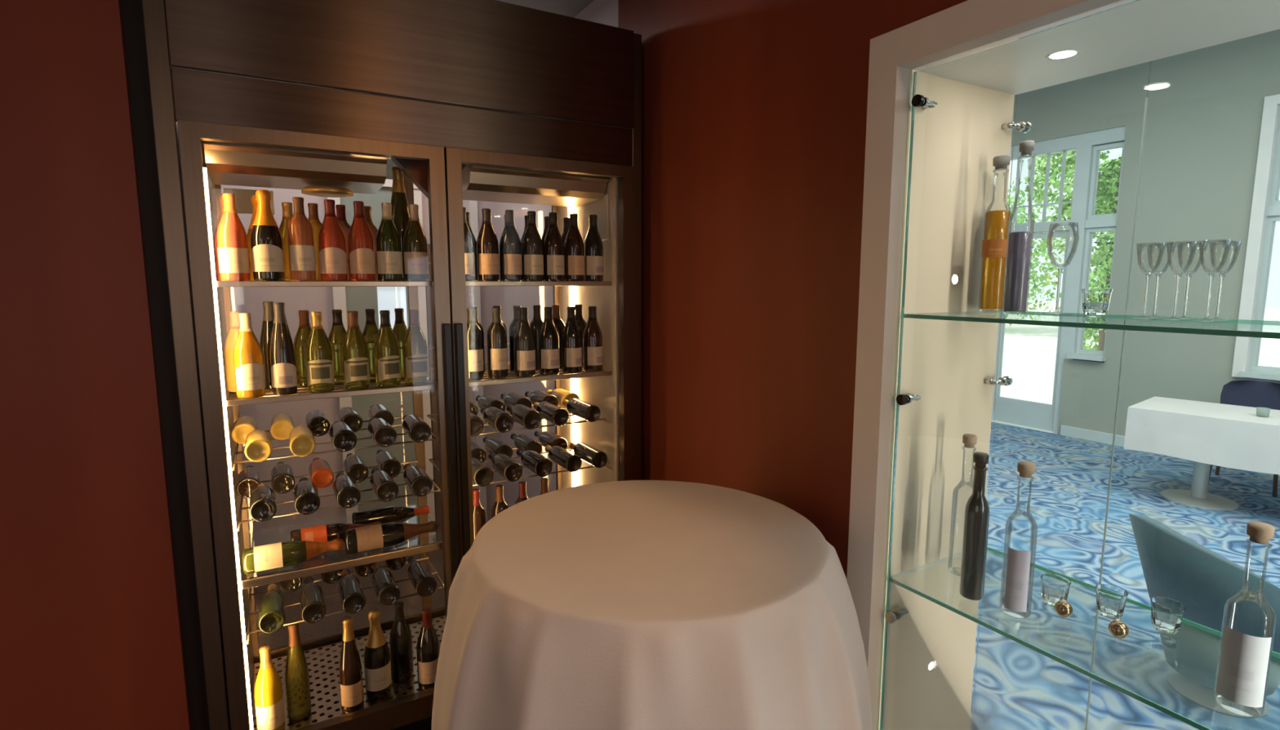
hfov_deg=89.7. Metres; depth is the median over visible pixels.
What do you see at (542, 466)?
wine bottle
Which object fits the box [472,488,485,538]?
wine bottle
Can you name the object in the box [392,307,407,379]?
wine bottle
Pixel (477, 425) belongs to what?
wine bottle
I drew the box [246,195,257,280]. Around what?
wine bottle
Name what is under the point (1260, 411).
glass
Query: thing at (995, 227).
bottle
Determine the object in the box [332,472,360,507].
wine bottle
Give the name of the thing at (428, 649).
wine bottle
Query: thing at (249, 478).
wine bottle
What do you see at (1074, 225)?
bowl
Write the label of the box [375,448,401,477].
wine bottle
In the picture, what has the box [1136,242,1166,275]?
bowl
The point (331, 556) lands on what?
wine bottle
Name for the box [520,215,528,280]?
wine bottle
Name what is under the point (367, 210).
wine bottle
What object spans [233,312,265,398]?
wine bottle
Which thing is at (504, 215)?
wine bottle
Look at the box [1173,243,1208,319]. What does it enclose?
glass
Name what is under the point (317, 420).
wine bottle
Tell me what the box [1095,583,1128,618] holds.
crystal tumbler
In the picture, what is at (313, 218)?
wine bottle
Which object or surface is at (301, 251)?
wine bottle
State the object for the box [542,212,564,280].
wine bottle
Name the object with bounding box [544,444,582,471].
wine bottle
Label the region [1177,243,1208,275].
bowl
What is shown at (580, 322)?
wine bottle
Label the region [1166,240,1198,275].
bowl
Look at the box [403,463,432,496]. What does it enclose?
wine bottle
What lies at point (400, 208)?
wine bottle
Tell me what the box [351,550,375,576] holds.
wine bottle
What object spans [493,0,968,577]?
wall
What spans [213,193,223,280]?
wine bottle
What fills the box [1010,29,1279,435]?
wall
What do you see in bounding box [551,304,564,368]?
wine bottle
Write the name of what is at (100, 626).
wall
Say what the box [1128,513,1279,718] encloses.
armchair
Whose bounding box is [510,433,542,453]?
wine bottle
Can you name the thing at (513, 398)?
wine bottle
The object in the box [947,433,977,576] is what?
bottle
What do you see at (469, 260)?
wine bottle
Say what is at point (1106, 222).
window
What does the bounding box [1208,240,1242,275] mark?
bowl
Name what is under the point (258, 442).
wine bottle
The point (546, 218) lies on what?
wine bottle
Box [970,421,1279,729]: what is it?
floor
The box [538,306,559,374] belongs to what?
wine bottle
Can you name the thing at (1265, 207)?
window
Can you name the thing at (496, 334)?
wine bottle
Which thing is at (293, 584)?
wine bottle
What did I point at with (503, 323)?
wine bottle
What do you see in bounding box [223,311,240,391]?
wine bottle
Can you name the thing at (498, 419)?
wine bottle
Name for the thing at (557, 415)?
wine bottle
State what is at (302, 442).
wine bottle
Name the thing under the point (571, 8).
ceiling
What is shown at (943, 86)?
display case
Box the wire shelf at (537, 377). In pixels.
[428,362,603,381]
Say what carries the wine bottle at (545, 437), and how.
in the wine cooler
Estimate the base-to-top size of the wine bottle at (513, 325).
0.282 m
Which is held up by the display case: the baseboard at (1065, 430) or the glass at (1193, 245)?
the glass at (1193, 245)
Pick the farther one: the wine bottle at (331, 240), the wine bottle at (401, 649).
the wine bottle at (401, 649)
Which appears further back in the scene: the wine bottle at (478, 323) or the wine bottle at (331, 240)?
the wine bottle at (478, 323)
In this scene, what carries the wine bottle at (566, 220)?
in the wine cooler
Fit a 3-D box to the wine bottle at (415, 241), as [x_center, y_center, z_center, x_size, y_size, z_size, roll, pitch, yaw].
[-0.833,-0.450,2.385,0.085,0.281,0.086,-3,8,-24]
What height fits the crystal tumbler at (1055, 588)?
0.065 m
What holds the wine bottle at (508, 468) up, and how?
in the wine cooler
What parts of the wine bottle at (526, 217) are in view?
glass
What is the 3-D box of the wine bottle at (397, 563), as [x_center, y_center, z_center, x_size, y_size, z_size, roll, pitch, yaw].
[-1.104,0.816,2.854,0.081,0.081,0.298,-4,8,-29]
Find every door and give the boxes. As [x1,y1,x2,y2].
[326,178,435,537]
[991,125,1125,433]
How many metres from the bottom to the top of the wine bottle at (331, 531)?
0.088 m
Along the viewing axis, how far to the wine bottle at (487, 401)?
2.90 m
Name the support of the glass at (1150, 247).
on the display case
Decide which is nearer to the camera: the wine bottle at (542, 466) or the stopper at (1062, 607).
the stopper at (1062, 607)
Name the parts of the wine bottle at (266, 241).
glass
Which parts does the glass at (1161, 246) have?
stem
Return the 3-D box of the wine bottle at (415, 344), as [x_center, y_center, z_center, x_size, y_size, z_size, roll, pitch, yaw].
[-0.847,-0.067,2.426,0.085,0.281,0.086,-6,9,-39]
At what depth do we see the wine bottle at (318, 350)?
2.24 m
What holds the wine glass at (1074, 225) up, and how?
on the display case
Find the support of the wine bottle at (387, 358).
in the wine cooler
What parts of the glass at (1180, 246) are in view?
stem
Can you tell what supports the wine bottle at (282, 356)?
in the wine cooler
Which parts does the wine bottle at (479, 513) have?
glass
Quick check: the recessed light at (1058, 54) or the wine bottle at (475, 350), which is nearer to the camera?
the recessed light at (1058, 54)
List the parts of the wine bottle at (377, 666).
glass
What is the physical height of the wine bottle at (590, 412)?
0.075 m
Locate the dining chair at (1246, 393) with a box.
[1208,379,1279,497]
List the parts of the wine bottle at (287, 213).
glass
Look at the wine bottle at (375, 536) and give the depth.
2.42 m
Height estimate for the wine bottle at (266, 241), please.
0.299 m
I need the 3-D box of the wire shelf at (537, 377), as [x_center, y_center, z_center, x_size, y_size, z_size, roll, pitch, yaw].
[-0.554,0.026,2.871,0.669,0.016,0.560,-4,8,-30]
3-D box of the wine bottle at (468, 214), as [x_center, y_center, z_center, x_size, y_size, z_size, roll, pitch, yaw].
[-0.712,-0.483,2.643,0.085,0.281,0.085,7,10,44]
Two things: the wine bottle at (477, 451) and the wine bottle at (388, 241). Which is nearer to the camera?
the wine bottle at (388, 241)
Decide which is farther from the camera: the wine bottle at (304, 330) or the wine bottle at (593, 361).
the wine bottle at (593, 361)
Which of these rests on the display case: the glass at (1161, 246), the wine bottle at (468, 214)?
the glass at (1161, 246)
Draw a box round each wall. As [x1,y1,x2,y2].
[0,0,208,729]
[221,184,502,548]
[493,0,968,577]
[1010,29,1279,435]
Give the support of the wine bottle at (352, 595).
in the wine cooler
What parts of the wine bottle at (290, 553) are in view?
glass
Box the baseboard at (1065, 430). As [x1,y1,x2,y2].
[1060,424,1279,477]
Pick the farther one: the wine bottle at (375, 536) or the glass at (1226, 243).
the wine bottle at (375, 536)
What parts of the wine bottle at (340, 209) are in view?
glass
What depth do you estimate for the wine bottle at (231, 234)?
2.07 m
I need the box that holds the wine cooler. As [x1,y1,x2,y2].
[141,0,641,729]
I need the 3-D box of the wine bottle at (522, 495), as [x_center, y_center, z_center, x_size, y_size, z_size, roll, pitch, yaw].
[-0.499,0.646,2.750,0.075,0.300,0.075,-6,10,-41]
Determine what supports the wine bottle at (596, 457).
in the wine cooler
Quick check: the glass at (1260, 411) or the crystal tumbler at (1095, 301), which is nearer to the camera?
the crystal tumbler at (1095, 301)
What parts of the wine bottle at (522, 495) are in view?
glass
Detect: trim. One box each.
[425,244,441,533]
[468,200,487,522]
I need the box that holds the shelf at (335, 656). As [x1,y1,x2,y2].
[253,625,444,729]
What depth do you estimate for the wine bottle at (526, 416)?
2.65 m
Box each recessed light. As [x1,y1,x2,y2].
[951,273,959,285]
[1044,48,1080,60]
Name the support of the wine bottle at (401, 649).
on the wine cooler
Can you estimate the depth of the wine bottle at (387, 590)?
2.45 m
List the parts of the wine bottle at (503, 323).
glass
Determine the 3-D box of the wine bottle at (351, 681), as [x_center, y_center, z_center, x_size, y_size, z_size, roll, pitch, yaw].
[-1.095,1.128,2.430,0.079,0.361,0.080,-5,9,-35]
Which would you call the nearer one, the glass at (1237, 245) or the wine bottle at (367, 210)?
the glass at (1237, 245)
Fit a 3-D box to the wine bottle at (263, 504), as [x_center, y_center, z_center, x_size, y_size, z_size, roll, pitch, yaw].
[-1.356,0.479,2.313,0.081,0.081,0.298,-4,9,-30]
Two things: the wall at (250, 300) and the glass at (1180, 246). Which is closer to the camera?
the glass at (1180, 246)
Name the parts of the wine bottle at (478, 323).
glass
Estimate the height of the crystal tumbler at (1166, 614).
0.065 m
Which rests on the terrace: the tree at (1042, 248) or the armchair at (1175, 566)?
the tree at (1042, 248)
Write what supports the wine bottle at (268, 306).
in the wine cooler
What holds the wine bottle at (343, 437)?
in the wine cooler
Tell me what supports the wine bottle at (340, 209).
in the wine cooler
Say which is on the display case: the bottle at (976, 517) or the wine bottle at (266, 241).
the bottle at (976, 517)
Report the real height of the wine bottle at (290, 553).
0.088 m
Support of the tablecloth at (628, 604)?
on the cocktail table
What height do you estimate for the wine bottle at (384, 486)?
0.081 m
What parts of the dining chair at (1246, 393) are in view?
leg, leg, backrest, leg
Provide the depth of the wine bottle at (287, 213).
2.29 m
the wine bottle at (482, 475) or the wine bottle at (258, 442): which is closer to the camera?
the wine bottle at (258, 442)
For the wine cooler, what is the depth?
2.29 m
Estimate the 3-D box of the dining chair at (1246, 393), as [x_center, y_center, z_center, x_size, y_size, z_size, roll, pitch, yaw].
[5.282,0.600,5.559,0.547,0.891,0.490,-6,9,-39]
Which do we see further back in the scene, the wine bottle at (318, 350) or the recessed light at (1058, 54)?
the wine bottle at (318, 350)
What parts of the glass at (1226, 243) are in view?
stem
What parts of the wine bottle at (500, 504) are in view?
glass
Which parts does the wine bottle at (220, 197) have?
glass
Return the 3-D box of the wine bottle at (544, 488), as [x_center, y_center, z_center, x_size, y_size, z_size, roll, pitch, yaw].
[-0.413,0.639,2.800,0.075,0.300,0.075,-6,10,-41]
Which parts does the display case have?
panel, frame, pane, pane, ceiling panel, pane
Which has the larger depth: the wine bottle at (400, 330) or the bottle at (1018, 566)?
the wine bottle at (400, 330)
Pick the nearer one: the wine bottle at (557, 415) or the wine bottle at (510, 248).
the wine bottle at (510, 248)
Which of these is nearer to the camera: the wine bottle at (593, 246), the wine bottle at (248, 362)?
the wine bottle at (248, 362)
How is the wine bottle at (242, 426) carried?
in the wine cooler
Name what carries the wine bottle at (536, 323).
in the wine cooler
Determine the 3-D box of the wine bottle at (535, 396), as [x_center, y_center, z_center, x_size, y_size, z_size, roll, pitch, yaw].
[-0.492,0.163,3.126,0.081,0.081,0.298,-4,9,-30]
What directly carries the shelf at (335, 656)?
on the wine cooler
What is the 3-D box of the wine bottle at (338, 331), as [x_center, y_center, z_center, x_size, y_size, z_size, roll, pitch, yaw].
[-1.143,-0.070,2.446,0.085,0.281,0.085,7,10,42]
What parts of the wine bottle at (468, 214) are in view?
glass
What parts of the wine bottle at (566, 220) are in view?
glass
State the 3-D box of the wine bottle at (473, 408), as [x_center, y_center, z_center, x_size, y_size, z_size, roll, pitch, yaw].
[-0.819,0.187,2.939,0.081,0.081,0.298,-4,8,-29]
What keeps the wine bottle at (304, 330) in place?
in the wine cooler
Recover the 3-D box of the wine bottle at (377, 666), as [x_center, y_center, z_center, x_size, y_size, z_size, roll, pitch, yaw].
[-1.033,1.125,2.524,0.095,0.344,0.095,-5,9,-35]
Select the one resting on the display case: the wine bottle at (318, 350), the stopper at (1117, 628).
the stopper at (1117, 628)
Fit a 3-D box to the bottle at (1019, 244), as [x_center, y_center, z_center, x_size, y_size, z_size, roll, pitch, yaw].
[0.979,-0.349,1.654,0.058,0.434,0.058,-4,8,-30]
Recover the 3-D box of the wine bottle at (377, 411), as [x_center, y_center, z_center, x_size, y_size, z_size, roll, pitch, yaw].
[-1.123,0.210,2.765,0.081,0.081,0.298,-4,8,-30]
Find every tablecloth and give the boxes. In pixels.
[431,480,872,729]
[1123,395,1279,474]
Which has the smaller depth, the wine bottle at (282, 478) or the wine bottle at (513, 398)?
the wine bottle at (282, 478)
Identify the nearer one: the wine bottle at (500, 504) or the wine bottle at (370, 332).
the wine bottle at (370, 332)
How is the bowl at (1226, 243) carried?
on the glass at (1226, 243)
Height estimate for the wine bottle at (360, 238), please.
0.281 m
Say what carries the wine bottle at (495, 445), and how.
in the wine cooler
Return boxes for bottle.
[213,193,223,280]
[216,193,250,280]
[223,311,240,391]
[231,415,257,444]
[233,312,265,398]
[235,465,261,498]
[242,537,343,573]
[244,428,272,462]
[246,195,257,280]
[249,482,276,521]
[250,189,284,280]
[253,644,284,729]
[258,583,284,632]
[259,301,274,389]
[270,302,297,395]
[270,412,293,439]
[270,461,294,493]
[278,563,302,592]
[279,202,293,280]
[284,622,311,719]
[287,196,315,280]
[288,424,315,456]
[290,521,382,542]
[293,310,311,386]
[293,477,319,514]
[298,576,326,622]
[305,311,334,392]
[305,409,329,436]
[307,203,321,280]
[308,457,333,488]
[318,199,347,280]
[319,550,342,583]
[328,309,346,384]
[328,421,356,451]
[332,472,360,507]
[335,204,351,280]
[337,406,362,432]
[337,568,365,613]
[339,616,364,713]
[342,311,369,390]
[343,453,368,482]
[344,520,438,554]
[347,200,375,280]
[351,505,429,524]
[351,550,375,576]
[362,308,378,382]
[364,205,377,280]
[364,608,391,698]
[367,417,396,446]
[368,404,394,425]
[369,467,398,502]
[371,562,399,605]
[373,310,400,387]
[375,202,402,280]
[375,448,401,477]
[381,543,406,570]
[389,600,413,682]
[390,167,408,280]
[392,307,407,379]
[402,413,431,442]
[403,204,428,280]
[403,309,428,385]
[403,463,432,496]
[407,555,436,596]
[416,607,439,689]
[462,207,475,280]
[466,212,477,280]
[466,307,484,380]
[469,306,484,373]
[469,400,478,415]
[470,411,484,435]
[471,440,486,462]
[471,457,493,486]
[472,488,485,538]
[475,208,499,280]
[475,394,505,411]
[480,406,514,432]
[482,436,513,457]
[486,307,507,378]
[488,306,507,346]
[488,452,523,481]
[490,484,508,518]
[498,214,505,280]
[499,209,522,280]
[500,391,532,408]
[506,404,541,429]
[508,305,521,371]
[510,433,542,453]
[513,306,535,377]
[514,480,528,504]
[515,448,552,476]
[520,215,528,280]
[521,211,543,280]
[524,390,558,405]
[529,305,543,369]
[533,400,568,426]
[533,430,567,448]
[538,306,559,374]
[539,477,548,494]
[541,216,549,254]
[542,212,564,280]
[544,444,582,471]
[546,387,579,408]
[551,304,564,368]
[561,217,569,244]
[561,306,582,373]
[562,398,600,422]
[564,213,584,280]
[568,441,607,467]
[574,304,586,366]
[582,306,603,371]
[583,214,604,280]
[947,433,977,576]
[959,451,990,599]
[977,155,1011,311]
[999,460,1037,617]
[1001,140,1035,314]
[1213,520,1275,717]
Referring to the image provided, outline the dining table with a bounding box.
[1160,461,1238,510]
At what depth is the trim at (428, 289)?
4.40 m
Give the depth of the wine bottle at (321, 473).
2.56 m
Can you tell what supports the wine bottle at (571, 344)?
in the wine cooler
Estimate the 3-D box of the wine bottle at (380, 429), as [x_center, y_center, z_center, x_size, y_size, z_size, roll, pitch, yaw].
[-1.008,0.246,2.486,0.081,0.081,0.298,-4,9,-30]
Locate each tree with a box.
[1005,175,1094,325]
[1023,150,1121,351]
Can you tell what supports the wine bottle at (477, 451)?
in the wine cooler
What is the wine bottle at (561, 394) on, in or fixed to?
in the wine cooler
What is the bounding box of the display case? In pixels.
[846,0,1279,729]
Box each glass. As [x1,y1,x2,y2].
[1041,222,1079,314]
[1131,242,1166,319]
[1146,244,1176,318]
[1161,240,1198,320]
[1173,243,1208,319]
[1192,239,1232,321]
[1208,240,1242,320]
[1256,407,1270,417]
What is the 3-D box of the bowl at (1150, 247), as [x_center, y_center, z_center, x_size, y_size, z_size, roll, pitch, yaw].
[1.206,-0.244,1.492,0.054,0.071,0.054,-4,8,-30]
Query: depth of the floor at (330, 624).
3.56 m
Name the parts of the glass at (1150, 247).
stem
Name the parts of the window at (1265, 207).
sill, sash, sash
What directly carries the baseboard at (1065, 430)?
attached to the wall at (1205, 108)
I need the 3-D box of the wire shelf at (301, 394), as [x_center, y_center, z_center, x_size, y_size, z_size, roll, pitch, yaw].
[-1.189,0.073,2.507,0.687,0.016,0.560,-4,8,-30]
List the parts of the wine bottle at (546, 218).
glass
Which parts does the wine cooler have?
panel, notice plate, door, rail, pane, rail, rail, frame, panel, kick plate, handle, handle, rail, door, rail, service plate, panel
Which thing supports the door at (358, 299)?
in the wall at (250, 300)
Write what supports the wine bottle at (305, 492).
in the wine cooler
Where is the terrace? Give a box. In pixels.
[991,301,1279,434]
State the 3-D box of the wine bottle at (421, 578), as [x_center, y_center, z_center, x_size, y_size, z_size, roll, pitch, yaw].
[-0.904,0.846,2.624,0.081,0.081,0.298,-4,9,-30]
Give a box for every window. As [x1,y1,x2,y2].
[1066,142,1124,361]
[1231,94,1279,380]
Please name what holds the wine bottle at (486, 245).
in the wine cooler
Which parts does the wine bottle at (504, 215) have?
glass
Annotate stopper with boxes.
[1053,598,1072,617]
[1108,615,1128,638]
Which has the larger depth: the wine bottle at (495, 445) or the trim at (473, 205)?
the trim at (473, 205)
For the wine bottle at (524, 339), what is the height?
0.281 m
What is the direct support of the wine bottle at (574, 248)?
on the wine cooler
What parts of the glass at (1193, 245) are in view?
stem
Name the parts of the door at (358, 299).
pane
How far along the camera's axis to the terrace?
15.95 m
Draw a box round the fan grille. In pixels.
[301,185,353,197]
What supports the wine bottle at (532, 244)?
in the wine cooler
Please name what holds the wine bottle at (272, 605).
in the wine cooler
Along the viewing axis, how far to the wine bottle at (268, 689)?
2.28 m
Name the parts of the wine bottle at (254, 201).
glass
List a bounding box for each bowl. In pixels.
[1046,222,1079,268]
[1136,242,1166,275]
[1146,244,1176,275]
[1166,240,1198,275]
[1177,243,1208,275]
[1198,239,1232,274]
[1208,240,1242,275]
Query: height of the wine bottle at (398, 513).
0.081 m
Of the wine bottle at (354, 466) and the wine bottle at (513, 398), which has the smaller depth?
the wine bottle at (354, 466)
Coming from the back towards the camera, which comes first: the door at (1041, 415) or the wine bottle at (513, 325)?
the door at (1041, 415)
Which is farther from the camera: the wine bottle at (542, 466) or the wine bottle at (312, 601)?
the wine bottle at (542, 466)
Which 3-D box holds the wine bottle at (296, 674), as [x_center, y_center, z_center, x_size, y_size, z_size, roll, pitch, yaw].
[-1.278,1.133,2.394,0.079,0.361,0.079,-5,9,-35]
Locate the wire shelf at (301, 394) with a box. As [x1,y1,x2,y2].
[227,377,435,399]
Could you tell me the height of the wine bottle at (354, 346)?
0.281 m
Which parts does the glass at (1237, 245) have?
stem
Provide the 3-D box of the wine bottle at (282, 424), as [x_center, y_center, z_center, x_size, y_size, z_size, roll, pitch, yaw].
[-1.438,0.233,2.585,0.081,0.081,0.298,-4,8,-29]
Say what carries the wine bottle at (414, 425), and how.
in the wine cooler
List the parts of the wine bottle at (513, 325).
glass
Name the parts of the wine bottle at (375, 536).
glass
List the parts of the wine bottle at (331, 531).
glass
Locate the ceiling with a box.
[495,0,594,17]
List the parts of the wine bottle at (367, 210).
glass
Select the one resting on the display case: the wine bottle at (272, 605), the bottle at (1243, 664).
the bottle at (1243, 664)
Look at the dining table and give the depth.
5.15 m
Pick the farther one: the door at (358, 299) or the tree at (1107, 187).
the tree at (1107, 187)
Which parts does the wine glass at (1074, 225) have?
stem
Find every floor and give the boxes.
[252,532,445,702]
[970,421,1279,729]
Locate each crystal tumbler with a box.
[1040,573,1071,606]
[1081,288,1113,315]
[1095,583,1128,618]
[1150,595,1186,634]
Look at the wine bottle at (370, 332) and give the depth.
2.47 m
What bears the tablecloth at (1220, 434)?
on the dining table
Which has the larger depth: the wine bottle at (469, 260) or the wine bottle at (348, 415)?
the wine bottle at (348, 415)
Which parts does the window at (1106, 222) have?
sill, sash, sash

